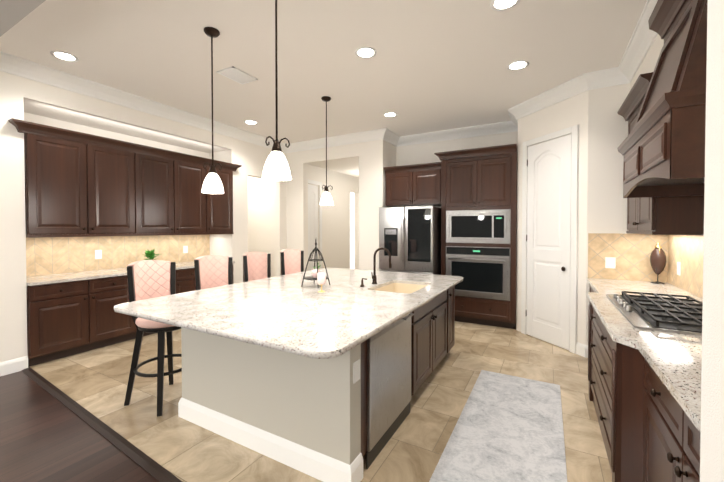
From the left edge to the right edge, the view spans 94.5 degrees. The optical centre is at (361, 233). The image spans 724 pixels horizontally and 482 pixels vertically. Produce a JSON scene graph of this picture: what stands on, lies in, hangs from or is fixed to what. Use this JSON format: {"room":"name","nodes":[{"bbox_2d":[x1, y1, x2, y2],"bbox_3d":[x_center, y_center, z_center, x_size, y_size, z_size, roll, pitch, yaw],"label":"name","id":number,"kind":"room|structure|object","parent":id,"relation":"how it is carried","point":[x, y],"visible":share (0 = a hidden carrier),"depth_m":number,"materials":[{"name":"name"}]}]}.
{"room":"kitchen","nodes":[
{"label":"kitchen","id":0,"kind":"room"},
{"bbox_2d":[0,366,181,481],"bbox_3d":[-4.027,1.424,1.465,10.855,0.012,4.669,1,1,29],"label":"floor","id":1,"kind":"structure","parent":0,"point":[50,432],"depth_m":2.26,"materials":[{"name":"black wood"}]},
{"bbox_2d":[30,321,611,481],"bbox_3d":[0.051,1.362,5.714,7.850,0.001,8.177,1,1,29],"label":"floor","id":2,"kind":"structure","parent":0,"point":[94,382],"depth_m":2.70,"materials":[{"name":"tile"}]},
{"bbox_2d":[27,277,136,366],"bbox_3d":[-3.460,0.956,4.053,0.637,0.866,1.029,1,1,29],"label":"base cabinet","id":3,"kind":"object","parent":2,"relation":"on","point":[71,313],"depth_m":3.79,"materials":[{"name":"brown wood"}]},
{"bbox_2d":[26,261,233,284],"bbox_3d":[-3.074,0.497,4.714,0.662,0.030,2.572,1,1,29],"label":"countertop","id":4,"kind":"structure","parent":3,"relation":"on","point":[51,279],"depth_m":3.98,"materials":[{"name":"white stone"}]},
{"bbox_2d":[142,249,160,259],"bbox_3d":[-3.073,0.342,4.878,0.249,0.275,0.252,1,1,29],"label":"plant","id":5,"kind":"object","parent":4,"relation":"on","point":[150,255],"visible":0.67,"depth_m":4.86,"materials":[{"name":"green plant"}]},
{"bbox_2d":[124,260,181,415],"bbox_3d":[-1.695,0.822,2.863,0.496,1.178,0.458,0,1,25],"label":"stool","id":6,"kind":"object","parent":2,"relation":"on","point":[147,279],"visible":0.58,"depth_m":2.80,"materials":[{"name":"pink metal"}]},
{"bbox_2d":[143,269,194,335],"bbox_3d":[-2.960,0.942,4.952,0.637,0.866,1.029,1,1,29],"label":"base cabinet","id":7,"kind":"object","parent":2,"relation":"on","point":[185,278],"depth_m":4.93,"materials":[{"name":"brown wood"}]},
{"bbox_2d":[194,255,232,290],"bbox_3d":[-1.406,0.813,3.379,0.500,1.178,0.467,1,1,29],"label":"stool","id":8,"kind":"object","parent":2,"relation":"on","point":[211,271],"visible":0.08,"depth_m":3.50,"materials":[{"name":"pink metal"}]},
{"bbox_2d":[243,252,270,281],"bbox_3d":[-1.115,0.805,3.904,0.498,1.178,0.463,1,1,29],"label":"stool","id":9,"kind":"object","parent":2,"relation":"on","point":[256,265],"visible":0.17,"depth_m":4.03,"materials":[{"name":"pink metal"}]},
{"bbox_2d":[280,249,303,274],"bbox_3d":[-0.819,0.796,4.437,0.497,1.178,0.459,1,1,29],"label":"stool","id":10,"kind":"object","parent":2,"relation":"on","point":[291,260],"visible":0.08,"depth_m":4.58,"materials":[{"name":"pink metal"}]},
{"bbox_2d":[178,284,456,481],"bbox_3d":[-0.151,0.967,3.222,1.591,0.870,2.358,1,1,29],"label":"kitchen island","id":11,"kind":"object","parent":2,"relation":"on","point":[308,378],"depth_m":2.16,"materials":[{"name":"beige paint"}]},
{"bbox_2d":[114,268,463,363],"bbox_3d":[-0.314,0.518,3.122,1.920,0.030,2.740,1,1,29],"label":"island countertop","id":12,"kind":"structure","parent":11,"relation":"on","point":[280,314],"depth_m":2.32,"materials":[{"name":"white stone"}]},
{"bbox_2d":[301,239,329,287],"bbox_3d":[-0.440,0.265,3.199,0.245,0.468,0.245,1,1,29],"label":"lantern","id":13,"kind":"object","parent":12,"relation":"on","point":[314,271],"visible":0.88,"depth_m":3.18,"materials":[{"name":"black metal"}]},
{"bbox_2d":[317,272,325,291],"bbox_3d":[-0.354,0.423,2.925,0.076,0.165,0.076,1,1,29],"label":"candle holder","id":14,"kind":"object","parent":12,"relation":"on","point":[321,278],"visible":1,"depth_m":2.90,"materials":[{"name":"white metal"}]},
{"bbox_2d":[360,247,391,286],"bbox_3d":[0.138,0.318,3.237,0.239,0.365,0.251,1,1,29],"label":"faucet","id":15,"kind":"object","parent":12,"relation":"on","point":[374,278],"visible":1,"depth_m":3.33,"materials":[{"name":"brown metal"}]},
{"bbox_2d":[378,280,425,291],"bbox_3d":[0.378,0.626,3.225,0.454,0.212,0.674,1,1,29],"label":"sink","id":16,"kind":"object","parent":12,"relation":"in","point":[399,285],"depth_m":3.54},
{"bbox_2d":[379,206,440,274],"bbox_3d":[0.868,0.457,5.575,0.900,1.775,0.961,1,1,29],"label":"refrigerator","id":17,"kind":"object","parent":2,"relation":"on","point":[410,238],"visible":0.65,"depth_m":5.17,"materials":[{"name":"silver metal"}]},
{"bbox_2d":[434,144,517,328],"bbox_3d":[1.815,0.054,5.270,1.165,2.630,0.757,1,1,29],"label":"tall cabinet","id":18,"kind":"object","parent":2,"relation":"on","point":[479,220],"visible":0.94,"depth_m":4.96,"materials":[{"name":"brown wood"}]},
{"bbox_2d":[429,370,566,481],"bbox_3d":[0.968,1.413,2.251,0.690,0.007,2.300,1,1,29],"label":"rug","id":19,"kind":"object","parent":2,"relation":"on","point":[508,428],"visible":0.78,"depth_m":2.33,"materials":[{"name":"grey fabric"}]},
{"bbox_2d":[588,298,638,481],"bbox_3d":[1.976,0.987,2.141,0.770,0.865,1.300,1,1,29],"label":"base cabinet","id":20,"kind":"object","parent":2,"relation":"on","point":[613,392],"depth_m":1.77,"materials":[{"name":"brown wood"}]},
{"bbox_2d":[587,278,702,481],"bbox_3d":[1.937,0.538,2.070,0.777,0.035,3.544,1,1,29],"label":"countertop","id":21,"kind":"structure","parent":20,"relation":"on","point":[667,366],"depth_m":1.48,"materials":[{"name":"white stone"}]},
{"bbox_2d":[606,291,702,335],"bbox_3d":[1.997,0.492,2.184,0.530,0.050,1.050,1,1,29],"label":"cooktop","id":22,"kind":"object","parent":21,"relation":"in","point":[672,314],"visible":0.81,"depth_m":2.10,"materials":[{"name":"silver metal"}]},
{"bbox_2d":[650,242,665,283],"bbox_3d":[2.987,0.290,3.375,0.128,0.416,0.126,1,1,29],"label":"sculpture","id":23,"kind":"object","parent":21,"relation":"on","point":[658,259],"visible":1,"depth_m":3.34,"materials":[{"name":"black metal"}]},
{"bbox_2d":[635,390,690,481],"bbox_3d":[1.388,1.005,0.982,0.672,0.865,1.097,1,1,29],"label":"door","id":24,"kind":"structure","parent":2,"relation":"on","point":[658,460],"depth_m":1.44,"materials":[{"name":"brown wood"}]},
{"bbox_2d":[0,0,646,143],"bbox_3d":[-1.956,-1.669,4.527,10.250,0.400,12.120,1,1,29],"label":"ceiling","id":25,"kind":"structure","parent":0,"point":[434,65],"depth_m":3.22,"materials":[{"name":"beige paint"}]},
{"bbox_2d":[50,51,78,61],"bbox_3d":[-2.924,-1.745,3.290,0.207,0.007,0.207,0,1,2],"label":"recessed light","id":26,"kind":"object","parent":25,"relation":"in","point":[65,56],"depth_m":3.29,"materials":[{"name":"white paint"}]},
{"bbox_2d":[202,27,223,193],"bbox_3d":[-1.290,-1.050,2.884,0.178,1.384,0.178,1,1,29],"label":"pendant light","id":27,"kind":"object","parent":25,"relation":"hanging from","point":[212,183],"visible":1,"depth_m":2.87,"materials":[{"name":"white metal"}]},
{"bbox_2d":[216,66,257,84],"bbox_3d":[-1.377,-1.750,3.705,0.260,0.010,0.350,1,1,29],"label":"ceiling vent","id":28,"kind":"object","parent":25,"relation":"in","point":[233,73],"visible":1,"depth_m":3.69,"materials":[{"name":"white metal"}]},
{"bbox_2d":[244,120,257,124],"bbox_3d":[-1.773,-1.778,5.338,0.207,0.007,0.207,0,1,20],"label":"recessed light","id":29,"kind":"object","parent":25,"relation":"in","point":[250,122],"depth_m":5.34,"materials":[{"name":"white paint"}]},
{"bbox_2d":[262,0,290,180],"bbox_3d":[-0.531,-1.037,2.076,0.178,1.384,0.178,1,1,29],"label":"pendant light","id":30,"kind":"object","parent":25,"relation":"hanging from","point":[276,167],"visible":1,"depth_m":2.06,"materials":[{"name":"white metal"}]},
{"bbox_2d":[320,96,332,204],"bbox_3d":[-0.464,-1.074,4.359,0.178,1.384,0.178,1,1,29],"label":"pendant light","id":31,"kind":"object","parent":25,"relation":"hanging from","point":[326,198],"visible":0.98,"depth_m":4.33,"materials":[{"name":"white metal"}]},
{"bbox_2d":[355,47,376,58],"bbox_3d":[0.037,-1.744,3.222,0.207,0.007,0.207,0,1,2],"label":"recessed light","id":32,"kind":"object","parent":25,"relation":"in","point":[370,52],"depth_m":3.22,"materials":[{"name":"white paint"}]},
{"bbox_2d":[383,112,396,116],"bbox_3d":[0.418,-1.772,4.978,0.207,0.007,0.207,0,1,2],"label":"recessed light","id":33,"kind":"object","parent":25,"relation":"in","point":[389,114],"depth_m":4.97,"materials":[{"name":"white paint"}]},
{"bbox_2d":[490,0,519,10],"bbox_3d":[1.070,-1.732,2.498,0.207,0.007,0.207,0,1,2],"label":"recessed light","id":34,"kind":"object","parent":25,"relation":"in","point":[497,5],"depth_m":2.53,"materials":[{"name":"white paint"}]},
{"bbox_2d":[507,60,528,70],"bbox_3d":[1.619,-1.748,3.475,0.207,0.007,0.207,0,1,20],"label":"recessed light","id":35,"kind":"object","parent":25,"relation":"in","point":[517,65],"depth_m":3.47,"materials":[{"name":"white paint"}]},
{"bbox_2d":[0,0,723,481],"bbox_3d":[-0.421,-0.199,4.841,7.850,3.150,10.120,1,1,29],"label":"wall","id":36,"kind":"structure","parent":0,"point":[270,216],"depth_m":3.85,"materials":[{"name":"white paint"}]},
{"bbox_2d":[15,122,135,237],"bbox_3d":[-3.460,-0.573,4.029,0.637,1.145,1.029,1,1,29],"label":"upper cabinet","id":37,"kind":"object","parent":36,"relation":"attached to","point":[79,184],"depth_m":3.79,"materials":[{"name":"brown wood"}]},
{"bbox_2d":[26,234,209,276],"bbox_3d":[-3.359,0.232,4.868,0.016,0.497,2.578,1,1,29],"label":"backsplash","id":38,"kind":"structure","parent":36,"relation":"attached to","point":[50,255],"depth_m":4.55,"materials":[{"name":"beige tile"}]},
{"bbox_2d":[0,51,287,152],"bbox_3d":[-2.715,-1.696,4.651,0.122,0.149,5.000,1,1,29],"label":"crown molding","id":39,"kind":"structure","parent":36,"relation":"attached to","point":[11,64],"depth_m":4.09,"materials":[{"name":"white paint"}]},
{"bbox_2d":[136,144,207,233],"bbox_3d":[-2.960,-0.588,4.928,0.637,1.145,1.029,1,1,29],"label":"upper cabinet","id":40,"kind":"object","parent":36,"relation":"attached to","point":[170,199],"depth_m":4.72,"materials":[{"name":"brown wood"}]},
{"bbox_2d":[208,159,235,233],"bbox_3d":[-2.585,-0.598,5.602,0.637,1.145,0.514,1,1,29],"label":"upper cabinet","id":41,"kind":"object","parent":36,"relation":"attached to","point":[220,206],"depth_m":5.49,"materials":[{"name":"brown wood"}]},
{"bbox_2d":[0,342,587,375],"bbox_3d":[-0.527,1.330,3.482,5.130,0.135,5.000,1,1,29],"label":"baseboard","id":42,"kind":"structure","parent":36,"relation":"attached to","point":[13,365],"depth_m":3.40,"materials":[{"name":"white paint"}]},
{"bbox_2d":[308,179,321,270],"bbox_3d":[-1.133,0.056,7.667,0.063,2.550,0.660,1,1,29],"label":"hall door","id":43,"kind":"structure","parent":36,"relation":"in","point":[312,213],"depth_m":7.72,"materials":[{"name":"white paint"}]},
{"bbox_2d":[288,128,391,151],"bbox_3d":[-0.507,-1.721,6.213,2.162,0.149,0.122,1,1,29],"label":"crown molding","id":44,"kind":"structure","parent":36,"relation":"attached to","point":[378,134],"depth_m":6.12,"materials":[{"name":"white paint"}]},
{"bbox_2d":[385,132,399,145],"bbox_3d":[0.528,-1.717,5.976,0.122,0.149,0.450,1,1,29],"label":"crown molding","id":45,"kind":"structure","parent":36,"relation":"attached to","point":[395,140],"depth_m":6.09,"materials":[{"name":"white paint"}]},
{"bbox_2d":[383,162,440,206],"bbox_3d":[0.964,-0.815,5.798,1.010,0.660,0.637,1,1,29],"label":"upper cabinet","id":46,"kind":"object","parent":36,"relation":"attached to","point":[414,185],"visible":0.92,"depth_m":5.57,"materials":[{"name":"brown wood"}]},
{"bbox_2d":[396,121,507,146],"bbox_3d":[1.553,-1.713,5.754,2.130,0.149,0.122,1,1,29],"label":"crown molding","id":47,"kind":"structure","parent":36,"relation":"attached to","point":[499,127],"depth_m":5.72,"materials":[{"name":"white paint"}]},
{"bbox_2d":[508,108,517,131],"bbox_3d":[2.261,-1.701,4.960,0.122,0.149,0.543,1,1,29],"label":"crown molding","id":48,"kind":"structure","parent":36,"relation":"attached to","point":[513,124],"depth_m":5.16,"materials":[{"name":"white paint"}]},
{"bbox_2d":[521,125,578,353],"bbox_3d":[2.357,0.063,4.250,0.619,2.645,0.581,1,1,29],"label":"pantry door","id":49,"kind":"structure","parent":36,"relation":"in","point":[550,181],"depth_m":4.19,"materials":[{"name":"white paint"}]},
{"bbox_2d":[516,68,611,119],"bbox_3d":[2.448,-1.687,4.123,0.960,0.149,0.842,1,1,29],"label":"crown molding","id":50,"kind":"structure","parent":36,"relation":"attached to","point":[584,82],"depth_m":3.93,"materials":[{"name":"white paint"}]},
{"bbox_2d":[612,0,657,85],"bbox_3d":[1.925,-1.654,2.041,0.150,0.149,3.550,1,1,29],"label":"crown molding","id":51,"kind":"structure","parent":36,"relation":"attached to","point":[642,39],"depth_m":3.01,"materials":[{"name":"white paint"}]},
{"bbox_2d":[588,233,703,298],"bbox_3d":[1.979,0.270,2.043,0.688,0.500,3.546,1,1,29],"label":"backsplash","id":52,"kind":"structure","parent":36,"relation":"attached to","point":[617,256],"depth_m":3.51,"materials":[{"name":"beige tile"}]},
{"bbox_2d":[617,72,703,234],"bbox_3d":[2.695,-0.651,3.063,0.437,1.300,1.016,1,1,29],"label":"upper cabinet","id":53,"kind":"object","parent":36,"relation":"attached to","point":[679,215],"visible":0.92,"depth_m":2.68,"materials":[{"name":"brown wood"}]},
{"bbox_2d":[617,0,707,197],"bbox_3d":[2.056,-0.950,2.060,0.583,1.340,1.282,1,1,29],"label":"range hood","id":54,"kind":"object","parent":36,"relation":"attached to","point":[661,148],"visible":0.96,"depth_m":1.82,"materials":[{"name":"brown wood"}]}
]}

